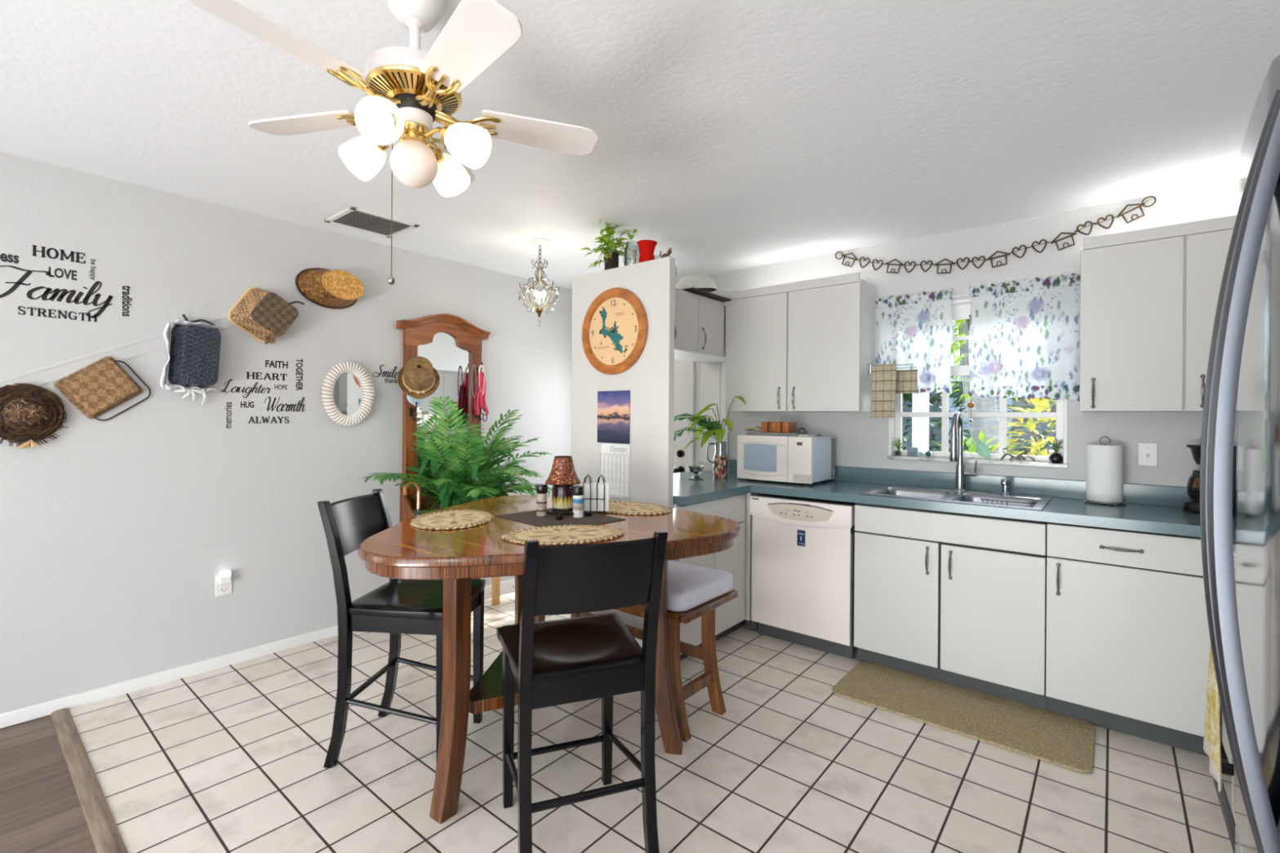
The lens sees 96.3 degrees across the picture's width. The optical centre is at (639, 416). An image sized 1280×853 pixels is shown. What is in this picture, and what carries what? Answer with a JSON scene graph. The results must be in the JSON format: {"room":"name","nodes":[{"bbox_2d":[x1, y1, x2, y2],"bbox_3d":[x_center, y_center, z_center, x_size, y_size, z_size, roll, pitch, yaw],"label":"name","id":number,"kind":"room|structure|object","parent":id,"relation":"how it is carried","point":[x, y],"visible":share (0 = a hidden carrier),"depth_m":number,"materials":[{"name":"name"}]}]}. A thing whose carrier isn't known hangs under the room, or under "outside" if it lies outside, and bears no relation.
{"room":"kitchen","nodes":[
{"label":"kitchen","id":0,"kind":"room"},
{"bbox_2d":[0,151,572,714],"bbox_3d":[-2.769,0.099,2.455,0.120,2.442,7.501,0,0,40],"label":"wall","id":1,"kind":"structure","parent":0,"point":[117,533],"depth_m":2.93,"materials":[{"name":"grey paint"}]},
{"bbox_2d":[0,383,68,448],"bbox_3d":[-2.627,-0.003,2.451,0.100,0.280,0.265,0,0,40],"label":"basket","id":2,"kind":"object","parent":1,"relation":"attached to","point":[29,413],"visible":1,"depth_m":2.45,"materials":[{"name":"wicker"}]},
{"bbox_2d":[0,265,113,317],"bbox_3d":[-2.615,-0.551,2.541,0.001,0.188,0.415,0,0,40],"label":"wall decal","id":3,"kind":"object","parent":1,"relation":"attached to","point":[16,285],"depth_m":2.57,"materials":[{"name":"black"}]},
{"bbox_2d":[17,306,97,322],"bbox_3d":[-2.599,-0.458,2.561,0.001,0.038,0.250,0,0,40],"label":"wall decal","id":4,"kind":"object","parent":1,"relation":"attached to","point":[39,312],"depth_m":2.55,"materials":[{"name":"black"}]},
{"bbox_2d":[32,244,85,263],"bbox_3d":[-2.596,-0.725,2.562,0.001,0.048,0.168,0,0,40],"label":"wall decal","id":5,"kind":"object","parent":1,"relation":"attached to","point":[62,251],"depth_m":2.56,"materials":[{"name":"black"}]},
{"bbox_2d":[53,355,151,421],"bbox_3d":[-2.482,-0.132,2.660,0.057,0.302,0.332,0,0,40],"label":"basket","id":6,"kind":"object","parent":1,"relation":"attached to","point":[102,385],"visible":1,"depth_m":2.63,"materials":[{"name":"brown wicker"}]},
{"bbox_2d":[121,285,132,316],"bbox_3d":[-2.451,-0.552,2.739,0.001,0.148,0.038,0,0,40],"label":"wall decal","id":7,"kind":"object","parent":1,"relation":"attached to","point":[124,293],"depth_m":2.73,"materials":[{"name":"black"}]},
{"bbox_2d":[0,272,376,386],"bbox_3d":[-2.202,-0.501,3.042,0.003,0.841,1.615,0,0,40],"label":"trim","id":8,"kind":"structure","parent":1,"relation":"attached to","point":[223,317],"depth_m":2.72,"materials":[{"name":"grey paint"}]},
{"bbox_2d":[160,314,223,404],"bbox_3d":[-2.254,-0.289,2.892,0.112,0.456,0.256,0,0,40],"label":"basket","id":9,"kind":"object","parent":1,"relation":"attached to","point":[193,357],"visible":1,"depth_m":2.86,"materials":[{"name":"black wicker"}]},
{"bbox_2d":[215,574,231,596],"bbox_3d":[-2.209,0.891,3.040,0.009,0.115,0.075,0,0,40],"label":"power outlet","id":10,"kind":"object","parent":1,"relation":"attached to","point":[226,588],"visible":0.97,"depth_m":3.03,"materials":[{"name":"white plastic"}]},
{"bbox_2d":[218,570,231,584],"bbox_3d":[-2.193,0.850,3.028,0.035,0.063,0.051,0,0,40],"label":"night light","id":11,"kind":"object","parent":10,"relation":"attached to","point":[224,577],"visible":1,"depth_m":3.02,"materials":[{"name":"white plastic"}]},
{"bbox_2d":[220,378,270,398],"bbox_3d":[-2.142,-0.151,3.117,0.001,0.100,0.235,0,0,40],"label":"wall decal","id":12,"kind":"object","parent":1,"relation":"attached to","point":[237,389],"depth_m":3.12,"materials":[{"name":"black"}]},
{"bbox_2d":[0,577,515,728],"bbox_3d":[-2.727,1.292,2.413,0.013,0.057,7.261,0,0,40],"label":"baseboard","id":13,"kind":"structure","parent":1,"relation":"attached to","point":[39,710],"depth_m":2.84,"materials":[{"name":"white"}]},
{"bbox_2d":[227,286,304,344],"bbox_3d":[-2.033,-0.551,3.153,0.117,0.321,0.370,0,0,40],"label":"basket","id":14,"kind":"object","parent":1,"relation":"attached to","point":[264,316],"visible":1,"depth_m":3.10,"materials":[{"name":"brown wicker"}]},
{"bbox_2d":[246,371,287,380],"bbox_3d":[-2.078,-0.225,3.194,0.001,0.040,0.198,0,0,40],"label":"wall decal","id":15,"kind":"object","parent":1,"relation":"attached to","point":[247,372],"depth_m":3.19,"materials":[{"name":"black"}]},
{"bbox_2d":[264,396,305,412],"bbox_3d":[-2.021,-0.071,3.264,0.001,0.088,0.212,0,0,40],"label":"wall decal","id":16,"kind":"object","parent":1,"relation":"attached to","point":[301,403],"depth_m":3.27,"materials":[{"name":"black"}]},
{"bbox_2d":[295,267,364,309],"bbox_3d":[-1.828,-0.765,3.396,0.122,0.232,0.356,0,0,40],"label":"basket","id":17,"kind":"object","parent":1,"relation":"attached to","point":[326,288],"visible":1,"depth_m":3.36,"materials":[{"name":"wicker"}]},
{"bbox_2d":[321,361,374,426],"bbox_3d":[-1.782,-0.140,3.509,0.053,0.396,0.314,0,0,40],"label":"mirror","id":18,"kind":"object","parent":1,"relation":"attached to","point":[348,395],"visible":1,"depth_m":3.51,"materials":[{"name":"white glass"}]},
{"bbox_2d":[0,586,1235,852],"bbox_3d":[-0.950,1.363,0.945,4.863,0.060,7.501,0,0,40],"label":"floor","id":19,"kind":"structure","parent":0,"point":[231,758],"depth_m":2.13,"materials":[{"name":"tile"}]},
{"bbox_2d":[49,707,128,852],"bbox_3d":[-0.821,1.330,1.097,4.617,0.016,0.059,0,0,40],"label":"trim","id":20,"kind":"structure","parent":19,"relation":"on","point":[106,836],"depth_m":2.03,"materials":[{"name":"brown wood"}]},
{"bbox_2d":[317,488,485,768],"bbox_3d":[-0.956,0.829,2.352,0.530,1.008,0.438,0,0,6],"label":"dining chair","id":21,"kind":"object","parent":19,"relation":"on","point":[398,606],"visible":0.78,"depth_m":2.19,"materials":[{"name":"black wood"}]},
{"bbox_2d":[403,480,422,515],"bbox_3d":[-1.390,0.861,3.529,0.078,0.938,0.122,0,0,40],"label":"umbrella","id":22,"kind":"object","parent":19,"relation":"on","point":[406,486],"visible":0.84,"depth_m":3.55,"materials":[{"name":"wood"}]},
{"bbox_2d":[396,313,499,605],"bbox_3d":[-1.277,0.308,3.931,0.292,2.045,0.680,0,0,40],"label":"hall tree","id":23,"kind":"object","parent":19,"relation":"on","point":[452,344],"depth_m":3.97,"materials":[{"name":"brown wood"}]},
{"bbox_2d":[397,356,439,399],"bbox_3d":[-1.443,-0.253,3.756,0.252,0.282,0.248,0,0,40],"label":"hat","id":24,"kind":"object","parent":23,"relation":"hanging from","point":[419,380],"visible":1,"depth_m":3.69,"materials":[{"name":"brown fabric"}]},
{"bbox_2d":[416,332,470,490],"bbox_3d":[-1.380,-0.035,4.018,0.012,1.130,0.470,0,0,40],"label":"mirror","id":25,"kind":"object","parent":23,"relation":"on","point":[448,353],"depth_m":4.03,"materials":[{"name":"clear glass"}]},
{"bbox_2d":[358,396,552,515],"bbox_3d":[-1.029,0.378,3.696,0.911,0.998,1.317,0,0,40],"label":"potted fern","id":26,"kind":"object","parent":23,"relation":"on","point":[451,486],"visible":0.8,"depth_m":3.59,"materials":[{"name":"green plant"}]},
{"bbox_2d":[474,371,488,415],"bbox_3d":[-1.143,-0.166,4.140,0.035,0.316,0.129,0,0,40],"label":"garment","id":27,"kind":"object","parent":23,"relation":"hanging from","point":[482,398],"visible":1,"depth_m":4.13,"materials":[{"name":"fabric"}]},
{"bbox_2d":[358,494,740,823],"bbox_3d":[-0.427,0.879,2.303,1.398,0.915,1.365,0,0,40],"label":"dining table","id":28,"kind":"object","parent":19,"relation":"on","point":[403,550],"visible":0.61,"depth_m":1.95,"materials":[{"name":"wood"}]},
{"bbox_2d":[410,509,493,529],"bbox_3d":[-0.758,0.415,2.325,0.319,0.007,0.440,0,0,-8],"label":"placemat","id":29,"kind":"object","parent":28,"relation":"on","point":[451,519],"visible":1,"depth_m":2.29,"materials":[{"name":"wicker"}]},
{"bbox_2d":[468,650,518,714],"bbox_3d":[-0.437,1.014,2.297,0.703,0.046,0.659,0,0,40],"label":"shelf","id":30,"kind":"object","parent":28,"relation":"attached to","point":[486,695],"depth_m":2.06,"materials":[{"name":"wood"}]},
{"bbox_2d":[496,507,626,526],"bbox_3d":[-0.335,0.421,2.385,0.440,0.002,0.340,0,0,44],"label":"mat","id":31,"kind":"object","parent":28,"relation":"on","point":[528,517],"visible":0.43,"depth_m":2.35,"materials":[{"name":"brown fabric"}]},
{"bbox_2d":[546,508,591,519],"bbox_3d":[-0.321,0.409,2.434,0.168,0.022,0.168,0,0,-40],"label":"stand","id":32,"kind":"object","parent":31,"relation":"on","point":[560,513],"visible":0.75,"depth_m":2.42,"materials":[{"name":"black metal"}]},
{"bbox_2d":[536,484,547,515],"bbox_3d":[-0.417,0.353,2.432,0.049,0.132,0.049,0,0,40],"label":"pepper mill","id":33,"kind":"object","parent":32,"relation":"in","point":[541,489],"visible":1,"depth_m":2.41,"materials":[{"name":"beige plastic"}]},
{"bbox_2d":[545,455,580,509],"bbox_3d":[-0.335,0.285,2.495,0.154,0.225,0.154,0,0,40],"label":"candle lamp","id":34,"kind":"object","parent":32,"relation":"on","point":[562,475],"visible":1,"depth_m":2.45,"materials":[{"name":"glass"}]},
{"bbox_2d":[551,484,573,509],"bbox_3d":[-0.335,0.342,2.495,0.096,0.112,0.096,0,0,40],"label":"jar","id":35,"kind":"object","parent":34,"relation":"on","point":[562,495],"depth_m":2.45,"materials":[{"name":"ceramic"}]},
{"bbox_2d":[573,485,583,517],"bbox_3d":[-0.259,0.356,2.403,0.045,0.128,0.045,0,0,40],"label":"spice shaker","id":36,"kind":"object","parent":32,"relation":"in","point":[578,491],"visible":1,"depth_m":2.38,"materials":[{"name":"white plastic"}]},
{"bbox_2d":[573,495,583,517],"bbox_3d":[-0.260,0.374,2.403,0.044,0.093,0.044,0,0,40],"label":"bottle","id":37,"kind":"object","parent":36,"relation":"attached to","point":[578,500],"depth_m":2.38,"materials":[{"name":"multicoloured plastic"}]},
{"bbox_2d":[501,524,624,545],"bbox_3d":[-0.269,0.419,2.042,0.440,0.007,0.319,0,0,-18],"label":"placemat","id":38,"kind":"object","parent":28,"relation":"on","point":[564,534],"visible":0.96,"depth_m":2.02,"materials":[{"name":"wicker"}]},
{"bbox_2d":[582,474,606,512],"bbox_3d":[-0.202,0.337,2.531,0.110,0.163,0.050,0,0,3],"label":"napkin holder","id":39,"kind":"object","parent":28,"relation":"on","point":[598,478],"visible":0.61,"depth_m":2.51,"materials":[{"name":"black metal"}]},
{"bbox_2d":[579,482,609,511],"bbox_3d":[-0.201,0.354,2.532,0.131,0.122,0.030,0,0,3],"label":"napkins","id":40,"kind":"object","parent":39,"relation":"in","point":[593,485],"visible":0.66,"depth_m":2.52,"materials":[{"name":"white paper"}]},
{"bbox_2d":[605,501,671,515],"bbox_3d":[-0.050,0.420,2.648,0.440,0.007,0.319,0,0,43],"label":"placemat","id":41,"kind":"object","parent":28,"relation":"on","point":[628,508],"visible":0.71,"depth_m":2.60,"materials":[{"name":"wicker"}]},
{"bbox_2d":[496,530,667,852],"bbox_3d":[-0.202,0.835,1.814,0.438,1.008,0.530,0,0,-21],"label":"dining chair","id":42,"kind":"object","parent":19,"relation":"on","point":[555,662],"visible":1,"depth_m":1.67,"materials":[{"name":"black wood"}]},
{"bbox_2d":[569,256,675,647],"bbox_3d":[-0.118,0.255,3.200,0.723,2.168,0.048,0,0,40],"label":"partition wall","id":43,"kind":"structure","parent":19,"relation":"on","point":[650,381],"depth_m":3.07,"materials":[{"name":"paint"}]},
{"bbox_2d":[581,221,637,270],"bbox_3d":[-0.177,-0.977,3.372,0.354,0.291,0.358,0,0,-4],"label":"trailing plant","id":44,"kind":"object","parent":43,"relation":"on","point":[611,258],"visible":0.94,"depth_m":3.35,"materials":[{"name":"green plant"}]},
{"bbox_2d":[597,390,630,499],"bbox_3d":[-0.149,0.155,3.185,0.241,0.596,0.016,0,0,40],"label":"calendar","id":45,"kind":"object","parent":43,"relation":"attached to","point":[613,406],"visible":0.9,"depth_m":3.18,"materials":[{"name":"white paper"}]},
{"bbox_2d":[597,390,630,444],"bbox_3d":[-0.149,0.002,3.188,0.236,0.290,0.010,0,0,40],"label":"photo","id":46,"kind":"object","parent":45,"relation":"on","point":[613,406],"depth_m":3.18},
{"bbox_2d":[582,287,648,374],"bbox_3d":[-0.149,-0.473,3.182,0.480,0.480,0.026,0,0,40],"label":"wall clock","id":47,"kind":"object","parent":43,"relation":"attached to","point":[615,328],"visible":1,"depth_m":3.17,"materials":[{"name":"brown wood"}]},
{"bbox_2d":[636,240,657,262],"bbox_3d":[0.038,-0.889,3.125,0.112,0.118,0.112,0,0,40],"label":"vase","id":48,"kind":"object","parent":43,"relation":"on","point":[646,247],"visible":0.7,"depth_m":3.09,"materials":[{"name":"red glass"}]},
{"bbox_2d":[514,575,737,742],"bbox_3d":[-0.092,1.072,2.818,1.082,0.535,0.470,0,0,40],"label":"bench","id":49,"kind":"object","parent":19,"relation":"on","point":[710,678],"visible":0.4,"depth_m":2.53,"materials":[{"name":"brown wood"}]},
{"bbox_2d":[667,560,733,611],"bbox_3d":[-0.089,0.758,2.824,1.034,0.089,0.444,0,0,40],"label":"seat cushion","id":50,"kind":"object","parent":49,"relation":"on","point":[690,586],"visible":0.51,"depth_m":2.51,"materials":[{"name":"fabric"}]},
{"bbox_2d":[672,492,762,661],"bbox_3d":[0.356,0.901,3.698,0.730,0.883,1.315,0,0,40],"label":"base cabinet","id":51,"kind":"object","parent":19,"relation":"on","point":[736,560],"visible":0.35,"depth_m":3.41,"materials":[{"name":"white"}]},
{"bbox_2d":[673,459,1235,557],"bbox_3d":[1.389,0.396,2.861,3.445,0.140,1.335,0,0,40],"label":"countertop","id":52,"kind":"structure","parent":51,"relation":"on","point":[1155,508],"depth_m":3.00,"materials":[{"name":"laminate"}]},
{"bbox_2d":[673,395,746,478],"bbox_3d":[0.435,0.137,3.913,0.479,0.556,0.444,0,0,-14],"label":"potted plant","id":53,"kind":"object","parent":52,"relation":"on","point":[720,464],"visible":0.97,"depth_m":3.87,"materials":[{"name":"green plant"}]},
{"bbox_2d":[737,435,835,485],"bbox_3d":[0.953,0.271,3.746,0.513,0.296,0.407,0,0,40],"label":"microwave","id":54,"kind":"object","parent":52,"relation":"on","point":[806,460],"visible":0.98,"depth_m":3.58,"materials":[{"name":"white"}]},
{"bbox_2d":[746,431,808,436],"bbox_3d":[0.901,0.113,3.764,0.340,0.019,0.220,0,0,34],"label":"magazine","id":55,"kind":"object","parent":54,"relation":"on","point":[768,433],"visible":0.87,"depth_m":3.67,"materials":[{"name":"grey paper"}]},
{"bbox_2d":[761,422,796,432],"bbox_3d":[0.912,0.068,3.759,0.185,0.067,0.140,0,0,40],"label":"box","id":56,"kind":"object","parent":55,"relation":"on","point":[775,427],"visible":1,"depth_m":3.70,"materials":[{"name":"brown wood"}]},
{"bbox_2d":[858,484,1052,510],"bbox_3d":[1.678,0.503,3.066,0.820,0.178,0.540,0,0,40],"label":"sink","id":57,"kind":"object","parent":52,"relation":"in","point":[974,497],"visible":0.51,"depth_m":3.09,"materials":[{"name":"silver metal"}]},
{"bbox_2d":[949,410,977,491],"bbox_3d":[1.777,0.194,3.151,0.115,0.450,0.220,0,0,40],"label":"faucet","id":58,"kind":"object","parent":52,"relation":"on","point":[957,424],"visible":1,"depth_m":3.21,"materials":[{"name":"silver metal"}]},
{"bbox_2d":[1082,435,1127,506],"bbox_3d":[2.302,0.263,2.838,0.171,0.333,0.171,0,0,40],"label":"paper towel holder","id":59,"kind":"object","parent":52,"relation":"on","point":[1104,462],"visible":1,"depth_m":2.78,"materials":[{"name":"paper"}]},
{"bbox_2d":[1182,444,1235,515],"bbox_3d":[2.554,0.280,2.570,0.176,0.302,0.222,0,0,40],"label":"coffee maker","id":60,"kind":"object","parent":52,"relation":"on","point":[1193,505],"visible":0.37,"depth_m":2.57,"materials":[{"name":"black plastic"}]},
{"bbox_2d":[1186,444,1200,464],"bbox_3d":[2.558,0.172,2.575,0.150,0.087,0.150,0,0,40],"label":"basket","id":61,"kind":"object","parent":60,"relation":"on","point":[1195,449],"depth_m":2.58,"materials":[{"name":"black plastic"}]},
{"bbox_2d":[750,493,855,658],"bbox_3d":[1.093,0.919,3.537,0.616,0.858,0.584,0,0,40],"label":"dishwasher","id":62,"kind":"object","parent":19,"relation":"on","point":[802,595],"visible":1,"depth_m":3.30,"materials":[{"name":"white"}]},
{"bbox_2d":[853,502,1046,710],"bbox_3d":[1.670,0.911,3.062,0.854,0.883,0.623,0,0,40],"label":"base cabinet","id":63,"kind":"object","parent":19,"relation":"on","point":[954,598],"visible":0.99,"depth_m":2.81,"materials":[{"name":"white"}]},
{"bbox_2d":[831,661,1095,773],"bbox_3d":[1.459,1.344,2.651,1.010,0.012,0.470,0,0,40],"label":"floor mat","id":64,"kind":"object","parent":19,"relation":"on","point":[1057,739],"visible":1,"depth_m":2.57,"materials":[{"name":"carpet"}]},
{"bbox_2d":[1045,521,1220,756],"bbox_3d":[2.216,0.915,2.611,0.557,0.883,0.623,0,0,40],"label":"base cabinet","id":65,"kind":"object","parent":19,"relation":"on","point":[1127,637],"visible":0.91,"depth_m":2.40,"materials":[{"name":"white"}]},
{"bbox_2d":[1212,544,1236,852],"bbox_3d":[1.959,0.789,1.425,0.728,1.070,0.756,0,0,40],"label":"range","id":66,"kind":"object","parent":19,"relation":"on","point":[1228,769],"visible":0.1,"depth_m":1.71,"materials":[{"name":"white metal"}]},
{"bbox_2d":[1203,642,1222,791],"bbox_3d":[1.777,0.804,1.757,0.051,0.539,0.341,0,0,40],"label":"kitchen towel","id":67,"kind":"object","parent":66,"relation":"hanging from","point":[1211,741],"visible":0.38,"depth_m":1.73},
{"bbox_2d":[1219,557,1235,764],"bbox_3d":[2.559,0.917,2.080,0.640,0.883,1.005,0,0,40],"label":"base cabinet","id":68,"kind":"object","parent":19,"relation":"on","point":[1224,736],"visible":0.02,"depth_m":2.17,"materials":[{"name":"white"}]},
{"bbox_2d":[1200,54,1279,852],"bbox_3d":[0.974,0.452,0.412,0.817,1.730,0.830,0,0,40],"label":"refrigerator","id":69,"kind":"object","parent":19,"relation":"on","point":[1243,372],"visible":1,"depth_m":0.66,"materials":[{"name":"grey"}]},
{"bbox_2d":[0,0,1279,289],"bbox_3d":[-0.931,-1.159,0.945,4.863,0.100,7.501,0,0,40],"label":"ceiling","id":70,"kind":"structure","parent":0,"point":[733,135],"depth_m":2.06,"materials":[{"name":"white paint"}]},
{"bbox_2d":[324,206,419,238],"bbox_3d":[-1.537,-1.107,3.288,0.350,0.012,0.385,0,0,40],"label":"ceiling vent","id":71,"kind":"object","parent":70,"relation":"in","point":[354,218],"visible":0.98,"depth_m":3.27,"materials":[{"name":"white"}]},
{"bbox_2d":[187,0,598,284],"bbox_3d":[-0.587,-0.726,1.463,0.946,0.760,0.940,0,0,40],"label":"ceiling fan","id":72,"kind":"object","parent":70,"relation":"hanging from","point":[411,88],"visible":1,"depth_m":1.43,"materials":[{"name":"white"}]},
{"bbox_2d":[364,64,462,115],"bbox_3d":[-0.586,-0.827,1.490,0.236,0.034,0.236,0,0,40],"label":"motor housing","id":73,"kind":"object","parent":72,"relation":"attached to","point":[400,82],"depth_m":1.42,"materials":[{"name":"gold metal"}]},
{"bbox_2d":[517,237,559,325],"bbox_3d":[-0.633,-0.835,3.595,0.260,0.542,0.262,0,0,-10],"label":"chandelier","id":74,"kind":"object","parent":70,"relation":"hanging from","point":[540,242],"visible":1,"depth_m":3.59,"materials":[{"name":"white"}]},
{"bbox_2d":[675,180,1238,487],"bbox_3d":[1.409,0.129,3.791,4.863,2.442,0.120,0,0,40],"label":"wall","id":75,"kind":"structure","parent":0,"point":[861,440],"depth_m":3.19,"materials":[{"name":"grey paint"}]},
{"bbox_2d":[673,359,688,473],"bbox_3d":[0.029,0.323,4.833,0.905,2.025,0.137,0,0,40],"label":"door","id":76,"kind":"structure","parent":75,"relation":"in","point":[681,367],"depth_m":4.61,"materials":[{"name":"white"}]},
{"bbox_2d":[674,288,725,363],"bbox_3d":[0.238,-0.604,3.815,0.402,0.378,1.332,0,0,40],"label":"upper cabinet","id":77,"kind":"object","parent":75,"relation":"attached to","point":[700,323],"visible":0.44,"depth_m":3.76,"materials":[{"name":"white"}]},
{"bbox_2d":[675,275,731,302],"bbox_3d":[0.398,-0.868,3.852,0.280,0.138,0.470,0,0,40],"label":"dish","id":78,"kind":"object","parent":77,"relation":"on","point":[701,285],"visible":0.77,"depth_m":3.71,"materials":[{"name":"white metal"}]},
{"bbox_2d":[680,287,731,302],"bbox_3d":[0.404,-0.806,3.847,0.215,0.014,0.470,0,0,40],"label":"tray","id":79,"kind":"object","parent":78,"relation":"on","point":[698,291],"depth_m":3.74,"materials":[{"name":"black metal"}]},
{"bbox_2d":[695,362,720,471],"bbox_3d":[0.545,0.329,4.471,0.248,2.030,0.050,0,0,40],"label":"door","id":80,"kind":"structure","parent":75,"relation":"attached to","point":[708,375],"depth_m":4.47,"materials":[{"name":"white"}]},
{"bbox_2d":[687,361,728,471],"bbox_3d":[0.194,0.291,4.781,1.385,2.100,0.138,0,0,40],"label":"trim","id":81,"kind":"structure","parent":75,"relation":"attached to","point":[691,365],"depth_m":4.52,"materials":[{"name":"white"}]},
{"bbox_2d":[724,272,876,412],"bbox_3d":[1.036,-0.446,3.794,0.922,0.824,0.350,0,0,40],"label":"upper cabinet","id":82,"kind":"object","parent":75,"relation":"attached to","point":[804,346],"visible":0.98,"depth_m":3.62,"materials":[{"name":"white"}]},
{"bbox_2d":[866,363,918,375],"bbox_3d":[1.507,-0.289,3.429,0.276,0.070,0.105,0,0,40],"label":"towel rack","id":83,"kind":"object","parent":82,"relation":"attached to","point":[868,366],"visible":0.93,"depth_m":3.50,"materials":[{"name":"silver metal"}]},
{"bbox_2d":[870,364,896,417],"bbox_3d":[1.454,-0.153,3.417,0.146,0.317,0.030,0,0,40],"label":"dish towel","id":84,"kind":"object","parent":83,"relation":"hanging from","point":[883,376],"visible":1,"depth_m":3.41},
{"bbox_2d":[895,368,917,393],"bbox_3d":[1.591,-0.210,3.418,0.120,0.143,0.030,0,0,40],"label":"dish towel","id":85,"kind":"object","parent":83,"relation":"hanging from","point":[906,380],"visible":1,"depth_m":3.41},
{"bbox_2d":[875,293,968,306],"bbox_3d":[1.873,-0.694,3.271,1.027,0.010,0.010,0,0,40],"label":"curtain rod","id":86,"kind":"object","parent":75,"relation":"attached to","point":[967,295],"visible":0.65,"depth_m":3.29,"materials":[{"name":"white metal"}]},
{"bbox_2d":[875,288,952,393],"bbox_3d":[1.635,-0.439,3.442,0.431,0.610,0.041,0,0,40],"label":"curtain","id":87,"kind":"object","parent":86,"relation":"hanging from","point":[916,330],"visible":0.91,"depth_m":3.42,"materials":[{"name":"white fabric"}]},
{"bbox_2d":[968,273,1080,400],"bbox_3d":[2.061,-0.411,3.091,0.510,0.660,0.042,0,0,40],"label":"curtain","id":88,"kind":"object","parent":86,"relation":"hanging from","point":[1024,335],"visible":0.99,"depth_m":3.08,"materials":[{"name":"white fabric"}]},
{"bbox_2d":[728,459,1191,506],"bbox_3d":[1.905,0.378,3.289,3.195,0.096,0.018,0,0,40],"label":"backsplash","id":89,"kind":"structure","parent":75,"relation":"attached to","point":[1153,495],"depth_m":3.16,"materials":[{"name":"laminate"}]},
{"bbox_2d":[887,298,1068,468],"bbox_3d":[1.942,-0.206,3.344,0.912,0.950,0.134,0,0,40],"label":"window","id":90,"kind":"structure","parent":75,"relation":"in","point":[961,310],"depth_m":3.37,"materials":[{"name":"white"}]},
{"bbox_2d":[976,441,991,460],"bbox_3d":[1.958,0.194,3.276,0.039,0.105,0.095,0,0,-12],"label":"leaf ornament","id":91,"kind":"object","parent":90,"relation":"on","point":[983,449],"visible":1,"depth_m":3.27,"materials":[{"name":"green"}]},
{"bbox_2d":[1000,447,1035,462],"bbox_3d":[2.091,0.211,3.172,0.168,0.074,0.035,0,0,40],"label":"figurine","id":92,"kind":"object","parent":90,"relation":"on","point":[1017,458],"visible":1,"depth_m":3.17,"materials":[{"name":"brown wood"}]},
{"bbox_2d":[1043,438,1063,463],"bbox_3d":[2.229,0.184,3.076,0.098,0.131,0.110,0,0,-31],"label":"potted plant","id":93,"kind":"object","parent":90,"relation":"on","point":[1056,458],"visible":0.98,"depth_m":3.06,"materials":[{"name":"black plastic"}]},
{"bbox_2d":[835,195,1155,274],"bbox_3d":[1.903,-0.962,3.294,1.584,0.248,0.009,0,0,40],"label":"garland","id":94,"kind":"object","parent":75,"relation":"hanging from","point":[1140,205],"visible":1,"depth_m":3.18},
{"bbox_2d":[1137,442,1157,466],"bbox_3d":[2.488,0.186,2.807,0.074,0.115,0.023,0,0,40],"label":"light switch","id":95,"kind":"object","parent":75,"relation":"attached to","point":[1147,451],"visible":1,"depth_m":2.81,"materials":[{"name":"white plastic"}]},
{"bbox_2d":[1079,214,1236,412],"bbox_3d":[2.613,-0.434,2.491,1.100,0.824,0.350,0,0,40],"label":"upper cabinet","id":96,"kind":"object","parent":75,"relation":"attached to","point":[1148,297],"visible":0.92,"depth_m":2.57,"materials":[{"name":"white"}]},
{"bbox_2d":[948,319,1017,401],"bbox_3d":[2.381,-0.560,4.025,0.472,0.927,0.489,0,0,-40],"label":"tree","id":97,"kind":"object","parent":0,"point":[957,322],"visible":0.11,"depth_m":4.05,"materials":[{"name":"green plant"}]},
{"label":"outside","id":98,"kind":"structure","parent":0,"visible":0},
{"bbox_3d":[9.481,1.659,15.427,45.000,0.100,28.119,0,0,40],"label":"ground","id":99,"kind":"structure","parent":98,"visible":0},
{"bbox_2d":[902,342,1007,453],"bbox_3d":[4.402,0.400,9.117,2.516,3.467,2.393,0,0,40],"label":"shrub","id":100,"kind":"object","parent":99,"relation":"on","point":[906,397],"visible":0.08,"depth_m":8.54,"materials":[{"name":"green plant"}]},
{"bbox_2d":[958,320,999,460],"bbox_3d":[4.189,-1.618,7.764,4.880,6.496,3.579,0,0,40],"label":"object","id":101,"kind":"object","parent":99,"relation":"on","point":[980,404],"visible":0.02,"depth_m":6.32,"materials":[{"name":"white"}]},
{"bbox_2d":[902,320,1056,456],"bbox_3d":[7.955,-0.602,16.700,18.200,4.400,9.320,0,0,40],"label":"tree","id":102,"kind":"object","parent":99,"relation":"on","point":[905,409],"visible":0.02,"depth_m":12.41,"materials":[{"name":"green"}]},
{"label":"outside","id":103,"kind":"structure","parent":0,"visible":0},
{"bbox_3d":[3.182,1.553,4.653,11.000,0.020,3.480,0,0,40],"label":"ground","id":104,"kind":"structure","parent":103,"visible":0},
{"bbox_2d":[911,391,928,451],"bbox_3d":[2.274,0.297,4.646,0.105,2.520,0.105,0,0,40],"label":"porch post","id":105,"kind":"object","parent":104,"relation":"on","point":[920,403],"visible":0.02,"depth_m":4.61,"materials":[{"name":"paint"}]},
{"bbox_2d":[932,430,1017,458],"bbox_3d":[3.243,0.846,5.612,0.924,1.440,0.931,0,0,40],"label":"bush","id":106,"kind":"object","parent":104,"relation":"on","point":[971,449],"visible":0.06,"depth_m":5.54,"materials":[{"name":"green plant"}]},
{"bbox_2d":[989,397,1056,461],"bbox_3d":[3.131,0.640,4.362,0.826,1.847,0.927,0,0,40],"label":"bush","id":107,"kind":"object","parent":104,"relation":"on","point":[1040,405],"visible":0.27,"depth_m":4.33,"materials":[{"name":"yellow plant"}]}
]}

